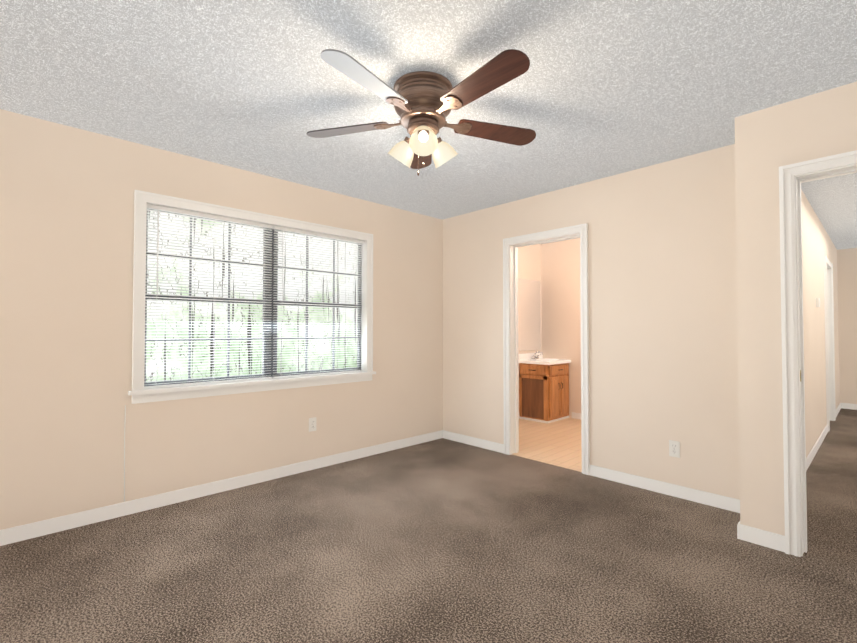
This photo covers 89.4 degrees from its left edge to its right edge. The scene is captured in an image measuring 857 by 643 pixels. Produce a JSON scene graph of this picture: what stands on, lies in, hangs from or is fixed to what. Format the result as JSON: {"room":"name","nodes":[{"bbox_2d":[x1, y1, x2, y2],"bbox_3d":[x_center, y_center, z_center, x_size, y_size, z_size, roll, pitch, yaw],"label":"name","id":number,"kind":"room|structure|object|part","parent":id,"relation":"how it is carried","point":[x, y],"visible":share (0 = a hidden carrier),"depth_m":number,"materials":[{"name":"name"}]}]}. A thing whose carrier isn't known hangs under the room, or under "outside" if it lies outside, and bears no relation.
{"room":"empty bedroom","nodes":[
{"label":"empty bedroom","id":0,"kind":"room"},
{"bbox_2d":[0,109,539,529],"bbox_3d":[-0.638,0.061,4.195,6.400,2.440,0.150,1,-2,-44],"label":"wall","id":1,"kind":"structure","parent":0,"point":[66,271],"depth_m":2.82,"materials":[{"name":"paint"}]},
{"bbox_2d":[124,405,125,501],"bbox_3d":[-1.968,0.854,2.806,0.010,0.622,0.005,1,-2,-44],"label":"cord","id":2,"kind":"object","parent":1,"relation":"attached to","point":[124,452],"visible":1,"depth_m":2.80,"materials":[{"name":"white plastic"}]},
{"bbox_2d":[0,430,443,545],"bbox_3d":[-1.304,1.223,3.427,4.048,0.085,0.013,1,-2,-44],"label":"baseboard","id":3,"kind":"structure","parent":1,"relation":"attached to","point":[53,525],"depth_m":3.04,"materials":[{"name":"white wood"}]},
{"bbox_2d":[128,190,375,403],"bbox_3d":[-1.271,-0.150,3.541,1.967,1.406,0.163,1,-2,-44],"label":"window","id":4,"kind":"structure","parent":1,"relation":"in","point":[139,393],"depth_m":3.38,"materials":[{"name":"white wood"}]},
{"bbox_2d":[144,204,363,388],"bbox_3d":[-1.271,-0.161,3.541,1.783,1.250,0.039,1,-2,-44],"label":"window blinds","id":5,"kind":"object","parent":4,"relation":"attached to","point":[173,211],"visible":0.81,"depth_m":3.39,"materials":[{"name":"white plastic"}]},
{"bbox_2d":[309,417,315,431],"bbox_3d":[-0.996,0.886,3.728,0.070,0.115,0.008,1,-2,-44],"label":"outlet","id":6,"kind":"object","parent":1,"relation":"attached to","point":[312,424],"visible":1,"depth_m":3.72,"materials":[{"name":"white plastic"}]},
{"bbox_2d":[518,278,540,350],"bbox_3d":[1.413,-0.090,6.039,0.550,0.985,0.005,1,-2,-44],"label":"bathroom mirror","id":7,"kind":"object","parent":1,"relation":"attached to","point":[529,314],"visible":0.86,"depth_m":6.03,"materials":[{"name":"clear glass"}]},
{"bbox_2d":[0,408,856,642],"bbox_3d":[2.150,1.335,3.921,10.100,0.120,4.350,1,-2,-44],"label":"floor carpet","id":8,"kind":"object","parent":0,"point":[442,540],"depth_m":2.20,"materials":[{"name":"brown carpet"}]},
{"bbox_2d":[0,0,856,249],"bbox_3d":[2.150,-1.224,3.973,10.100,0.120,4.350,1,-2,-44],"label":"ceiling","id":9,"kind":"structure","parent":0,"point":[599,89],"depth_m":2.14,"materials":[{"name":"white paint"}]},
{"bbox_2d":[306,49,535,175],"bbox_3d":[-0.013,-0.971,2.182,1.266,0.458,1.244,1,-2,-44],"label":"ceiling fan","id":10,"kind":"object","parent":9,"relation":"attached to","point":[424,103],"visible":1,"depth_m":2.11,"materials":[{"name":"brown wood"}]},
{"bbox_2d":[512,418,581,471],"bbox_3d":[1.867,1.285,4.503,2.010,0.005,2.820,1,-2,-44],"label":"floor","id":11,"kind":"structure","parent":0,"point":[556,443],"depth_m":4.59,"materials":[{"name":"brown wood"}]},
{"bbox_2d":[518,351,570,423],"bbox_3d":[1.572,0.860,5.845,0.593,0.909,0.473,1,-2,-44],"label":"bathroom vanity","id":12,"kind":"object","parent":11,"relation":"on","point":[543,390],"visible":1,"depth_m":5.69,"materials":[{"name":"brown wood"}]},
{"bbox_3d":[1.370,1.006,5.688,0.006,0.510,0.336,1,-2,-44],"label":"panel","id":13,"kind":"part","parent":12,"relation":"part of","materials":[{"name":"brown wood"}]},
{"bbox_2d":[518,353,570,364],"bbox_3d":[1.574,0.498,5.862,0.576,0.123,0.461,1,-2,-44],"label":"countertop","id":14,"kind":"structure","parent":12,"relation":"on","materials":[{"name":"white stone"}]},
{"bbox_2d":[531,351,542,359],"bbox_3d":[1.518,0.466,5.973,0.154,0.116,0.149,1,-2,-44],"label":"faucet","id":15,"kind":"object","parent":14,"relation":"on","point":[534,356],"depth_m":5.99,"materials":[{"name":"silver metal"}]},
{"bbox_2d":[535,358,559,360],"bbox_3d":[1.614,0.521,5.871,0.403,0.400,0.286,1,-2,-44],"label":"sink","id":16,"kind":"object","parent":14,"relation":"in","point":[536,359],"depth_m":5.96,"materials":[{"name":"white ceramic"}]},
{"bbox_2d":[540,238,580,417],"bbox_3d":[2.661,0.082,5.260,0.150,2.440,2.790,1,-2,-44],"label":"wall","id":17,"kind":"structure","parent":0,"point":[559,260],"depth_m":5.99,"materials":[{"name":"paint"}]},
{"bbox_2d":[572,412,580,419],"bbox_3d":[2.753,1.255,5.021,0.013,0.085,2.350,1,-2,-44],"label":"baseboard","id":18,"kind":"structure","parent":17,"relation":"attached to","point":[574,415],"depth_m":5.82,"materials":[{"name":"white wood"}]},
{"bbox_2d":[443,145,734,497],"bbox_3d":[1.174,0.054,3.868,0.120,2.440,2.820,1,-2,-44],"label":"wall","id":19,"kind":"structure","parent":0,"point":[684,307],"depth_m":3.33,"materials":[{"name":"paint"}]},
{"bbox_2d":[444,430,503,452],"bbox_3d":[0.458,1.245,4.502,0.013,0.085,0.820,1,-2,-44],"label":"baseboard","id":20,"kind":"structure","parent":19,"relation":"attached to","point":[473,441],"depth_m":4.47,"materials":[{"name":"white wood"}]},
{"bbox_2d":[503,223,589,474],"bbox_3d":[1.084,0.232,3.959,0.170,2.088,0.856,1,-2,-44],"label":"door frame","id":21,"kind":"structure","parent":19,"relation":"attached to","point":[511,245],"depth_m":4.17,"materials":[{"name":"white wood"}]},
{"bbox_2d":[589,465,739,511],"bbox_3d":[1.715,1.218,3.179,0.013,0.085,1.110,1,-2,-44],"label":"baseboard","id":22,"kind":"structure","parent":19,"relation":"attached to","point":[711,499],"depth_m":3.14,"materials":[{"name":"white wood"}]},
{"bbox_2d":[669,440,679,457],"bbox_3d":[1.774,0.919,3.125,0.008,0.115,0.070,1,-2,-44],"label":"outlet","id":23,"kind":"object","parent":19,"relation":"attached to","point":[674,448],"visible":1,"depth_m":3.12,"materials":[{"name":"white plastic"}]},
{"bbox_2d":[731,111,766,530],"bbox_3d":[4.109,0.070,4.643,6.300,2.440,0.100,1,-2,-44],"label":"wall","id":24,"kind":"structure","parent":0,"point":[746,224],"depth_m":2.47,"materials":[{"name":"paint"}]},
{"bbox_2d":[736,511,755,541],"bbox_3d":[1.927,1.207,2.625,0.413,0.085,0.013,1,-2,-44],"label":"baseboard","id":25,"kind":"structure","parent":24,"relation":"attached to","point":[743,531],"depth_m":2.47,"materials":[{"name":"white wood"}]},
{"bbox_2d":[759,82,856,535],"bbox_3d":[2.300,0.018,2.062,0.120,2.440,1.110,1,-2,-44],"label":"wall","id":26,"kind":"structure","parent":0,"point":[822,124],"depth_m":2.40,"materials":[{"name":"paint"}]},
{"bbox_2d":[760,424,827,542],"bbox_3d":[3.331,1.231,3.803,3.794,0.085,0.013,1,-2,-44],"label":"baseboard","id":27,"kind":"structure","parent":26,"relation":"attached to","point":[771,540],"depth_m":3.78,"materials":[{"name":"white wood"}]},
{"bbox_2d":[816,298,819,306],"bbox_3d":[4.087,-0.197,4.541,0.120,0.090,0.026,1,-2,-44],"label":"light switch","id":28,"kind":"object","parent":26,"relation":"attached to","point":[817,302],"visible":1,"depth_m":4.50,"materials":[{"name":"white plastic"}]},
{"bbox_2d":[779,150,856,556],"bbox_3d":[2.296,0.194,2.062,0.170,2.088,0.936,1,-2,-44],"label":"door frame","id":29,"kind":"structure","parent":26,"relation":"attached to","point":[793,177],"depth_m":2.32,"materials":[{"name":"white wood"}]},
{"bbox_2d":[824,256,835,431],"bbox_3d":[5.023,0.264,5.492,0.930,2.085,0.127,1,-2,-44],"label":"door frame","id":30,"kind":"structure","parent":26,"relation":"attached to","point":[829,343],"depth_m":5.73,"materials":[{"name":"white wood"}]},
{"bbox_2d":[836,403,843,416],"bbox_3d":[5.862,1.279,6.208,1.270,0.085,0.013,1,-2,-44],"label":"baseboard","id":31,"kind":"structure","parent":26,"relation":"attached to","point":[841,405],"depth_m":6.40,"materials":[{"name":"white wood"}]},
{"bbox_2d":[837,248,856,403],"bbox_3d":[6.751,0.104,6.326,0.150,2.440,1.100,1,-2,-44],"label":"wall","id":32,"kind":"structure","parent":0,"point":[846,258],"depth_m":6.60,"materials":[{"name":"paint"}]},
{"bbox_2d":[844,403,856,409],"bbox_3d":[6.709,1.279,6.228,0.013,0.085,1.110,1,-2,-44],"label":"baseboard","id":33,"kind":"structure","parent":32,"relation":"attached to","point":[846,405],"depth_m":6.56,"materials":[{"name":"white wood"}]},
{"label":"outside","id":34,"kind":"structure","parent":0,"visible":0},
{"bbox_2d":[146,211,357,381],"bbox_3d":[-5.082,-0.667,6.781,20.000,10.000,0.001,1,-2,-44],"label":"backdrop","id":35,"kind":"structure","parent":34,"point":[317,356],"depth_m":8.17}
]}

